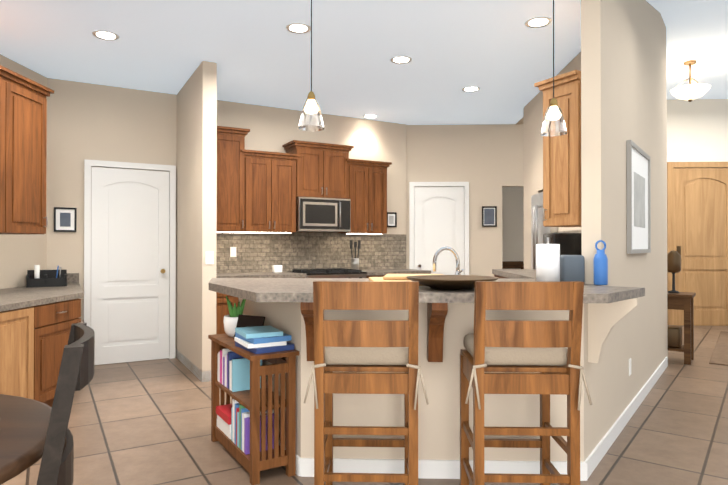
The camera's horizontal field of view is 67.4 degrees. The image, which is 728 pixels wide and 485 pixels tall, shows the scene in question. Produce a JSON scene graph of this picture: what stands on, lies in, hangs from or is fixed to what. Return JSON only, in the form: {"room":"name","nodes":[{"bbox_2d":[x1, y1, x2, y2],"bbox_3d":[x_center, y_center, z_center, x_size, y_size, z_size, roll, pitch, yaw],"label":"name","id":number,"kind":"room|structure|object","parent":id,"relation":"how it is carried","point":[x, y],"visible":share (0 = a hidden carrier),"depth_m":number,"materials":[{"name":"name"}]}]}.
{"room":"kitchen","nodes":[
{"label":"kitchen","id":0,"kind":"room"},
{"bbox_2d":[0,0,727,461],"bbox_3d":[3.023,-0.561,3.859,12.748,3.620,14.800,0,0,2],"label":"wall","id":1,"kind":"structure","parent":0,"point":[620,60],"depth_m":5.04,"materials":[{"name":"paint"}]},
{"bbox_2d":[0,65,53,233],"bbox_3d":[-2.930,-0.677,3.035,0.598,1.200,3.050,0,0,2],"label":"upper cabinet","id":2,"kind":"object","parent":1,"relation":"attached to","point":[23,116],"visible":1,"depth_m":4.20,"materials":[{"name":"brown wood"}]},
{"bbox_2d":[54,207,76,231],"bbox_3d":[-3.007,-0.230,5.496,0.200,0.245,0.021,0,0,-29],"label":"framed picture","id":3,"kind":"object","parent":1,"relation":"attached to","point":[65,219],"visible":0.92,"depth_m":5.49,"materials":[{"name":"black"}]},
{"bbox_2d":[91,167,168,364],"bbox_3d":[-2.446,0.242,5.747,0.760,2.030,0.118,0,0,-29],"label":"door","id":4,"kind":"structure","parent":1,"relation":"in","point":[129,265],"depth_m":5.76,"materials":[{"name":"white paint"}]},
{"bbox_2d":[84,159,175,358],"bbox_3d":[-2.462,0.210,5.776,0.890,2.105,0.056,0,0,-29],"label":"door frame","id":5,"kind":"structure","parent":1,"relation":"attached to","point":[89,164],"depth_m":5.79,"materials":[{"name":"white paint"}]},
{"bbox_2d":[176,350,210,381],"bbox_3d":[-1.751,1.213,5.468,0.680,0.095,1.094,0,0,2],"label":"baseboard","id":6,"kind":"structure","parent":1,"relation":"attached to","point":[186,364],"depth_m":5.11,"materials":[{"name":"white paint"}]},
{"bbox_2d":[206,251,213,263],"bbox_3d":[-1.398,0.139,4.944,0.070,0.115,0.010,0,0,-29],"label":"light switch","id":7,"kind":"object","parent":1,"relation":"attached to","point":[209,257],"visible":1,"depth_m":4.94,"materials":[{"name":"white plastic"}]},
{"bbox_2d":[217,130,252,232],"bbox_3d":[-1.604,-0.660,6.084,0.592,1.080,0.336,0,0,-29],"label":"upper cabinet","id":8,"kind":"object","parent":1,"relation":"attached to","point":[234,163],"depth_m":6.00,"materials":[{"name":"brown wood"}]},
{"bbox_2d":[253,154,296,233],"bbox_3d":[-1.132,-0.544,6.346,0.605,0.850,0.336,0,0,-29],"label":"upper cabinet","id":9,"kind":"object","parent":1,"relation":"attached to","point":[259,191],"depth_m":6.22,"materials":[{"name":"brown wood"}]},
{"bbox_2d":[279,441,311,476],"bbox_3d":[-0.610,1.198,3.365,0.578,0.095,0.851,0,0,2],"label":"baseboard","id":10,"kind":"structure","parent":1,"relation":"attached to","point":[301,463],"depth_m":2.90,"materials":[{"name":"white paint"}]},
{"bbox_2d":[216,232,405,272],"bbox_3d":[-0.691,-0.086,6.789,2.900,0.879,0.011,0,0,-29],"label":"backsplash","id":11,"kind":"structure","parent":1,"relation":"attached to","point":[260,252],"depth_m":6.77,"materials":[{"name":"beige tile"}]},
{"bbox_2d":[230,247,235,256],"bbox_3d":[-1.513,0.109,6.321,0.070,0.115,0.006,0,0,-29],"label":"outlet","id":12,"kind":"object","parent":11,"relation":"attached to","point":[232,251],"visible":1,"depth_m":6.32,"materials":[{"name":"white plastic"}]},
{"bbox_2d":[285,146,348,198],"bbox_3d":[-0.564,-0.829,6.664,0.685,0.595,0.337,0,0,-29],"label":"upper cabinet","id":13,"kind":"object","parent":1,"relation":"attached to","point":[322,171],"depth_m":6.51,"materials":[{"name":"brown wood"}]},
{"bbox_2d":[296,197,350,231],"bbox_3d":[-0.540,-0.330,6.616,0.675,0.393,0.433,0,0,-29],"label":"microwave","id":14,"kind":"object","parent":13,"relation":"attached to","point":[313,214],"visible":0.96,"depth_m":6.45,"materials":[{"name":"silver metal"}]},
{"bbox_2d":[254,301,447,361],"bbox_3d":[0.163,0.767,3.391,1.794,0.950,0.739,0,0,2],"label":"corbels","id":15,"kind":"object","parent":1,"relation":"attached to","point":[436,314],"depth_m":2.81,"materials":[{"name":"granite"},{"name":"painted drywall"},{"name":"wood"}]},
{"bbox_2d":[209,269,644,304],"bbox_3d":[0.385,0.272,3.957,2.898,0.045,2.750,0,0,2],"label":"countertop","id":16,"kind":"structure","parent":15,"relation":"on","point":[300,290],"depth_m":2.81,"materials":[{"name":"grey stone"}]},
{"bbox_2d":[369,274,442,285],"bbox_3d":[0.282,0.222,3.306,0.470,0.045,0.500,0,0,-4],"label":"cutting boards","id":17,"kind":"object","parent":16,"relation":"on","point":[394,277],"visible":0.35,"depth_m":3.21,"materials":[{"name":"brown wood"}]},
{"bbox_2d":[433,246,462,274],"bbox_3d":[0.537,0.135,3.492,0.189,0.220,0.106,0,0,2],"label":"faucet","id":18,"kind":"object","parent":16,"relation":"on","point":[454,252],"visible":0.77,"depth_m":3.51,"materials":[{"name":"silver metal"}]},
{"bbox_2d":[407,275,498,288],"bbox_3d":[0.463,0.212,2.869,0.480,0.059,0.480,0,0,2],"label":"decorative bowl","id":19,"kind":"object","parent":16,"relation":"on","point":[451,281],"visible":0.9,"depth_m":2.76,"materials":[{"name":"brown metal"}]},
{"bbox_2d":[536,237,559,281],"bbox_3d":[1.085,0.107,3.219,0.150,0.274,0.148,0,0,2],"label":"paper towel","id":20,"kind":"object","parent":16,"relation":"on","point":[547,262],"visible":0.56,"depth_m":3.16,"materials":[{"name":"white paper"}]},
{"bbox_2d":[543,233,581,254],"bbox_3d":[1.638,0.088,4.502,0.240,0.329,0.300,0,0,2],"label":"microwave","id":21,"kind":"object","parent":16,"relation":"on","point":[570,243],"visible":0.31,"depth_m":4.35,"materials":[{"name":"black metal"}]},
{"bbox_2d":[560,255,584,281],"bbox_3d":[1.242,0.160,3.274,0.130,0.169,0.120,0,0,2],"label":"speaker","id":22,"kind":"object","parent":16,"relation":"on","point":[572,267],"visible":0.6,"depth_m":3.21},
{"bbox_2d":[593,240,607,284],"bbox_3d":[1.357,0.115,3.130,0.076,0.256,0.076,0,0,2],"label":"bottle","id":23,"kind":"object","parent":16,"relation":"on","point":[600,259],"visible":1,"depth_m":3.10,"materials":[{"name":"blue plastic"}]},
{"bbox_2d":[588,298,638,362],"bbox_3d":[1.321,0.466,2.892,0.239,0.353,0.070,0,0,35],"label":"corbel","id":24,"kind":"object","parent":16,"relation":"attached to","point":[604,319],"visible":0.89,"depth_m":2.90,"materials":[{"name":"paint"}]},
{"bbox_2d":[337,162,388,233],"bbox_3d":[-0.023,-0.539,6.963,0.545,0.850,0.337,0,0,-29],"label":"upper cabinet","id":25,"kind":"object","parent":1,"relation":"attached to","point":[367,182],"depth_m":6.82,"materials":[{"name":"brown wood"}]},
{"bbox_2d":[387,212,396,226],"bbox_3d":[0.369,-0.306,7.373,0.160,0.200,0.021,0,0,-29],"label":"picture frame","id":26,"kind":"object","parent":1,"relation":"attached to","point":[391,219],"visible":0.79,"depth_m":7.38,"materials":[{"name":"black"}]},
{"bbox_2d":[409,182,468,274],"bbox_3d":[1.030,0.222,7.493,0.810,2.105,0.056,0,0,2],"label":"door frame","id":27,"kind":"structure","parent":1,"relation":"attached to","point":[412,185],"depth_m":7.47,"materials":[{"name":"white paint"}]},
{"bbox_2d":[414,187,463,274],"bbox_3d":[1.029,0.254,7.460,0.680,2.030,0.118,0,0,2],"label":"pantry door","id":28,"kind":"structure","parent":1,"relation":"in","point":[438,217],"depth_m":7.49,"materials":[{"name":"white paint"}]},
{"bbox_2d":[482,206,496,226],"bbox_3d":[1.719,-0.356,7.491,0.200,0.280,0.021,0,0,2],"label":"framed picture","id":29,"kind":"object","parent":1,"relation":"attached to","point":[489,216],"visible":0.96,"depth_m":7.49,"materials":[{"name":"black"}]},
{"bbox_2d":[534,70,580,226],"bbox_3d":[1.474,-0.643,3.933,0.313,1.055,0.360,0,0,-31],"label":"upper cabinet","id":30,"kind":"object","parent":1,"relation":"attached to","point":[561,180],"visible":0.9,"depth_m":3.82,"materials":[{"name":"brown wood"}]},
{"bbox_2d":[558,230,580,232],"bbox_3d":[1.858,0.072,4.675,0.010,0.364,1.220,0,0,2],"label":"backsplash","id":31,"kind":"structure","parent":1,"relation":"attached to","point":[574,231],"depth_m":4.90,"materials":[{"name":"beige tile"}]},
{"bbox_2d":[560,357,667,480],"bbox_3d":[2.127,1.204,4.230,1.854,0.095,2.765,0,0,2],"label":"baseboard","id":32,"kind":"structure","parent":1,"relation":"attached to","point":[588,466],"depth_m":3.48,"materials":[{"name":"white paint"}]},
{"bbox_2d":[629,358,630,375],"bbox_3d":[1.910,0.892,3.919,0.006,0.115,0.070,0,0,35],"label":"outlet","id":33,"kind":"object","parent":1,"relation":"attached to","point":[629,366],"visible":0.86,"depth_m":3.90,"materials":[{"name":"white plastic"}]},
{"bbox_2d":[626,140,650,253],"bbox_3d":[2.123,-0.319,4.205,0.029,0.800,0.900,0,0,35],"label":"framed picture","id":34,"kind":"object","parent":1,"relation":"attached to","point":[638,201],"visible":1,"depth_m":4.15,"materials":[{"name":"grey"}]},
{"bbox_2d":[667,162,727,324],"bbox_3d":[5.231,0.021,8.403,1.110,2.520,0.058,0,0,2],"label":"door frame","id":35,"kind":"structure","parent":1,"relation":"attached to","point":[671,166],"depth_m":8.39,"materials":[{"name":"brown wood"}]},
{"bbox_2d":[674,168,727,325],"bbox_3d":[5.231,0.066,8.379,0.930,2.420,0.100,0,0,2],"label":"entry door","id":36,"kind":"structure","parent":1,"relation":"in","point":[701,221],"depth_m":8.39,"materials":[{"name":"brown wood"}]},
{"bbox_2d":[0,0,727,124],"bbox_3d":[2.921,-1.952,3.822,14.851,0.601,15.100,0,0,2],"label":"ceiling","id":37,"kind":"structure","parent":0,"point":[499,53],"depth_m":4.78,"materials":[{"name":"white paint"}]},
{"bbox_2d":[92,30,119,40],"bbox_3d":[-2.050,-1.643,4.338,0.198,0.007,0.198,0,-1,-43],"label":"recessed light","id":38,"kind":"object","parent":37,"relation":"in","point":[100,34],"depth_m":4.34,"materials":[{"name":"white"}]},
{"bbox_2d":[285,23,310,33],"bbox_3d":[-0.504,-1.644,4.195,0.198,0.007,0.198,0,0,-7],"label":"recessed light","id":39,"kind":"object","parent":37,"relation":"in","point":[303,28],"depth_m":4.20,"materials":[{"name":"white"}]},
{"bbox_2d":[298,0,323,130],"bbox_3d":[-0.296,-1.148,3.074,0.148,1.014,0.148,0,0,2],"label":"pendant light","id":40,"kind":"object","parent":37,"relation":"hanging from","point":[311,119],"visible":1,"depth_m":3.04,"materials":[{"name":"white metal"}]},
{"bbox_2d":[363,114,377,117],"bbox_3d":[0.082,-1.624,7.037,0.198,0.007,0.198,0,0,-7],"label":"recessed light","id":41,"kind":"object","parent":37,"relation":"in","point":[368,115],"depth_m":7.04,"materials":[{"name":"white"}]},
{"bbox_2d":[390,56,411,63],"bbox_3d":[0.336,-1.639,4.908,0.198,0.007,0.198,0,0,-7],"label":"recessed light","id":42,"kind":"object","parent":37,"relation":"in","point":[406,59],"depth_m":4.91,"materials":[{"name":"white"}]},
{"bbox_2d":[462,86,480,91],"bbox_3d":[1.142,-1.633,5.821,0.198,0.007,0.198,0,0,-7],"label":"recessed light","id":43,"kind":"object","parent":37,"relation":"in","point":[466,89],"depth_m":5.82,"materials":[{"name":"white"}]},
{"bbox_2d":[524,17,551,27],"bbox_3d":[1.304,-1.645,4.085,0.198,0.007,0.198,0,0,-7],"label":"recessed light","id":44,"kind":"object","parent":37,"relation":"in","point":[537,22],"depth_m":4.08,"materials":[{"name":"white"}]},
{"bbox_2d":[540,0,566,136],"bbox_3d":[1.103,-1.143,3.177,0.148,1.024,0.148,0,0,2],"label":"pendant light","id":45,"kind":"object","parent":37,"relation":"hanging from","point":[553,123],"visible":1,"depth_m":3.14,"materials":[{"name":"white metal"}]},
{"bbox_2d":[670,60,710,101],"bbox_3d":[4.024,-1.980,6.737,0.430,0.499,0.430,0,0,2],"label":"light","id":46,"kind":"object","parent":37,"relation":"hanging from","point":[690,92],"visible":1,"depth_m":6.65,"materials":[{"name":"white glass"}]},
{"bbox_2d":[1,325,727,484],"bbox_3d":[2.496,1.249,3.814,14.000,0.001,15.100,0,0,2],"label":"floor","id":47,"kind":"structure","parent":0,"point":[146,422],"depth_m":3.55,"materials":[{"name":"tile"}]},
{"bbox_2d":[0,301,43,402],"bbox_3d":[-2.751,0.840,3.550,0.910,0.805,0.625,0,0,2],"label":"base cabinet","id":48,"kind":"object","parent":47,"relation":"on","point":[35,324],"depth_m":3.67,"materials":[{"name":"wood"}]},
{"bbox_2d":[0,281,83,308],"bbox_3d":[-2.749,0.417,3.549,0.925,0.040,4.006,0,0,2],"label":"countertop","id":49,"kind":"structure","parent":48,"relation":"on","point":[9,298],"depth_m":4.22,"materials":[{"name":"grey stone"}]},
{"bbox_2d":[26,265,66,287],"bbox_3d":[-2.945,0.307,5.075,0.320,0.199,0.180,0,0,-29],"label":"desk organizer","id":50,"kind":"object","parent":49,"relation":"on","point":[36,277],"visible":1,"depth_m":5.03,"materials":[{"name":"black plastic"}]},
{"bbox_2d":[0,394,51,484],"bbox_3d":[-1.294,0.851,1.193,1.100,0.760,1.100,0,0,2],"label":"dining table","id":51,"kind":"object","parent":47,"relation":"on","point":[24,423],"visible":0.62,"depth_m":1.35,"materials":[{"name":"brown wood"}]},
{"bbox_2d":[44,297,83,406],"bbox_3d":[-2.734,0.844,4.065,0.910,0.805,0.645,0,0,2],"label":"base cabinet","id":52,"kind":"object","parent":47,"relation":"on","point":[59,316],"depth_m":4.04,"materials":[{"name":"wood"}]},
{"bbox_2d":[37,323,94,484],"bbox_3d":[-0.972,0.737,1.348,0.547,0.990,0.440,0,0,-26],"label":"dining chair","id":53,"kind":"object","parent":47,"relation":"on","point":[76,371],"visible":1,"depth_m":1.25,"materials":[{"name":"black wood"}]},
{"bbox_2d":[216,292,238,333],"bbox_3d":[-1.610,0.825,5.916,0.441,0.870,0.606,0,0,-29],"label":"base cabinet","id":54,"kind":"object","parent":47,"relation":"on","point":[222,310],"depth_m":5.65,"materials":[{"name":"brown wood"}]},
{"bbox_2d":[216,273,306,277],"bbox_3d":[-1.296,0.369,6.082,1.151,0.040,0.626,0,0,-29],"label":"countertop","id":55,"kind":"structure","parent":54,"relation":"on","point":[218,275],"depth_m":5.95,"materials":[{"name":"grey stone"}]},
{"bbox_2d":[272,265,281,272],"bbox_3d":[-1.018,0.309,6.406,0.100,0.084,0.080,0,0,-29],"label":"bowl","id":56,"kind":"object","parent":55,"relation":"on","point":[276,268],"visible":0.96,"depth_m":6.37,"materials":[{"name":"white ceramic"}]},
{"bbox_2d":[362,269,430,276],"bbox_3d":[0.288,0.375,6.964,0.942,0.040,0.627,0,0,-29],"label":"countertop","id":57,"kind":"structure","parent":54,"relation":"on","point":[375,272],"depth_m":6.73,"materials":[{"name":"grey stone"}]},
{"bbox_2d":[350,240,360,269],"bbox_3d":[-0.113,0.162,6.921,0.155,0.384,0.106,0,0,-29],"label":"utensil crock","id":58,"kind":"object","parent":57,"relation":"on","point":[355,263],"visible":0.9,"depth_m":6.88,"materials":[{"name":"silver metal"}]},
{"bbox_2d":[208,334,298,484],"bbox_3d":[-0.664,0.913,3.180,0.270,0.662,0.790,0,0,-31],"label":"bookcase","id":59,"kind":"object","parent":47,"relation":"on","point":[255,399],"visible":0.6,"depth_m":2.90,"materials":[{"name":"brown wood"}]},
{"bbox_2d":[223,296,245,336],"bbox_3d":[-0.797,0.458,3.413,0.158,0.251,0.160,0,0,-31],"label":"potted plant","id":60,"kind":"object","parent":59,"relation":"on","point":[230,320],"visible":0.71,"depth_m":3.37,"materials":[{"name":"white ceramic"}]},
{"bbox_2d":[216,348,273,453],"bbox_3d":[-0.702,0.896,3.222,0.189,0.495,0.550,0,0,-31],"label":"books","id":61,"kind":"object","parent":59,"relation":"in","point":[233,418],"visible":0.62,"depth_m":3.17,"materials":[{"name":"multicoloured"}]},
{"bbox_2d":[234,315,264,336],"bbox_3d":[-0.679,0.510,3.262,0.200,0.145,0.075,0,0,31],"label":"frame","id":62,"kind":"object","parent":59,"relation":"on","point":[247,321],"visible":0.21,"depth_m":3.26,"materials":[{"name":"black"}]},
{"bbox_2d":[234,325,293,353],"bbox_3d":[-0.560,0.529,3.007,0.262,0.102,0.305,0,0,-31],"label":"book stack","id":63,"kind":"object","parent":59,"relation":"on","point":[261,339],"visible":0.98,"depth_m":2.91,"materials":[{"name":"blue paper"}]},
{"bbox_2d":[287,268,366,277],"bbox_3d":[-0.440,0.792,6.512,0.755,0.940,0.691,0,0,-29],"label":"range","id":64,"kind":"object","parent":47,"relation":"on","point":[334,273],"visible":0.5,"depth_m":6.32,"materials":[{"name":"black metal"}]},
{"bbox_2d":[304,281,428,484],"bbox_3d":[0.016,0.702,2.516,0.526,1.075,0.509,0,0,2],"label":"bar stool","id":65,"kind":"object","parent":47,"relation":"on","point":[345,351],"visible":1,"depth_m":2.32,"materials":[{"name":"brown wood"}]},
{"bbox_2d":[502,261,523,268],"bbox_3d":[2.324,0.784,8.176,0.440,0.990,0.547,0,0,-18],"label":"chair","id":66,"kind":"object","parent":47,"relation":"on","point":[512,264],"visible":0.21,"depth_m":8.43,"materials":[{"name":"brown wood"}]},
{"bbox_2d":[460,281,591,484],"bbox_3d":[0.696,0.702,2.508,0.526,1.075,0.509,0,0,2],"label":"bar stool","id":67,"kind":"object","parent":47,"relation":"on","point":[514,346],"visible":1,"depth_m":2.31,"materials":[{"name":"brown wood"}]},
{"bbox_2d":[531,192,557,268],"bbox_3d":[2.124,0.365,5.634,0.726,1.768,0.676,0,0,2],"label":"fridge","id":68,"kind":"object","parent":47,"relation":"on","point":[538,229],"visible":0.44,"depth_m":5.69,"materials":[{"name":"silver metal"}]},
{"bbox_2d":[667,291,695,364],"bbox_3d":[3.065,0.904,6.067,1.040,0.720,0.400,0,0,35],"label":"console table","id":69,"kind":"object","parent":47,"relation":"on","point":[684,301],"visible":0.44,"depth_m":5.68,"materials":[{"name":"brown wood"}]},
{"bbox_2d":[667,250,680,292],"bbox_3d":[3.334,0.313,5.880,0.140,0.459,0.136,0,0,2],"label":"sculpture","id":70,"kind":"object","parent":69,"relation":"on","point":[673,262],"visible":1,"depth_m":5.83,"materials":[{"name":"black"}]},
{"bbox_2d":[668,325,681,347],"bbox_3d":[3.211,1.011,5.962,0.440,0.214,0.260,0,0,35],"label":"basket","id":71,"kind":"object","parent":69,"relation":"on","point":[674,336],"visible":0.44,"depth_m":5.77,"materials":[{"name":"brown wicker"}]},
{"bbox_2d":[709,331,727,365],"bbox_3d":[5.117,1.257,6.187,1.900,0.014,2.600,0,0,35],"label":"rug","id":72,"kind":"object","parent":47,"relation":"on","point":[719,356],"visible":1,"depth_m":6.28,"materials":[{"name":"fabric"}]}
]}

